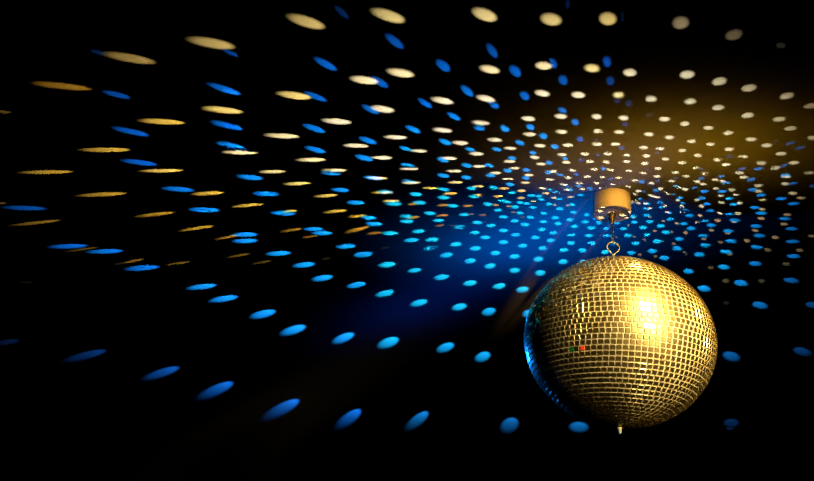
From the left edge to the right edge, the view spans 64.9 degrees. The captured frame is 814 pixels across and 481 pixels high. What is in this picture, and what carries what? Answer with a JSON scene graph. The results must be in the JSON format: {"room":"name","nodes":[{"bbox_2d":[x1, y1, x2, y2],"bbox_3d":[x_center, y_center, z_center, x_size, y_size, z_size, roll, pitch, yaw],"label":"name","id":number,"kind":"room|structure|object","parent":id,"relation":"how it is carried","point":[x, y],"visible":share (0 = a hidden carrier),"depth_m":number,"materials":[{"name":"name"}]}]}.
{"room":"entertainment venue","nodes":[
{"label":"entertainment venue","id":0,"kind":"room"},
{"bbox_2d":[0,430,448,480],"bbox_3d":[-1.633,5.564,11.792,20.000,2.630,0.200,6,-25,0],"label":"wall","id":1,"kind":"structure","parent":0,"point":[23,456],"depth_m":12.14,"materials":[{"name":"black paint"}]},
{"bbox_2d":[0,0,813,480],"bbox_3d":[-1.097,0.805,4.807,20.400,0.200,16.900,6,-25,0],"label":"ceiling","id":2,"kind":"structure","parent":0,"point":[327,233],"depth_m":2.38,"materials":[{"name":"paint"}]},
{"bbox_2d":[592,188,631,224],"bbox_3d":[0.666,-0.097,2.083,0.122,0.100,0.122,6,-25,0],"label":"ceiling mount","id":3,"kind":"object","parent":2,"relation":"attached to","point":[609,205],"depth_m":2.06,"materials":[{"name":"gold plastic"}]},
{"bbox_2d":[611,224,613,244],"bbox_3d":[0.658,-0.025,2.050,0.009,0.087,0.009,-6,-28,25],"label":"chain","id":4,"kind":"object","parent":3,"relation":"hanging from","point":[611,224],"visible":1,"depth_m":2.05,"materials":[{"name":"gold metal"}]},
{"bbox_2d":[524,241,717,433],"bbox_3d":[0.625,0.272,1.912,0.540,0.596,0.540,-10,-29,32],"label":"ball","id":5,"kind":"object","parent":4,"relation":"hanging from","point":[614,342],"visible":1,"depth_m":1.70,"materials":[{"name":"gold glass"}]}
]}

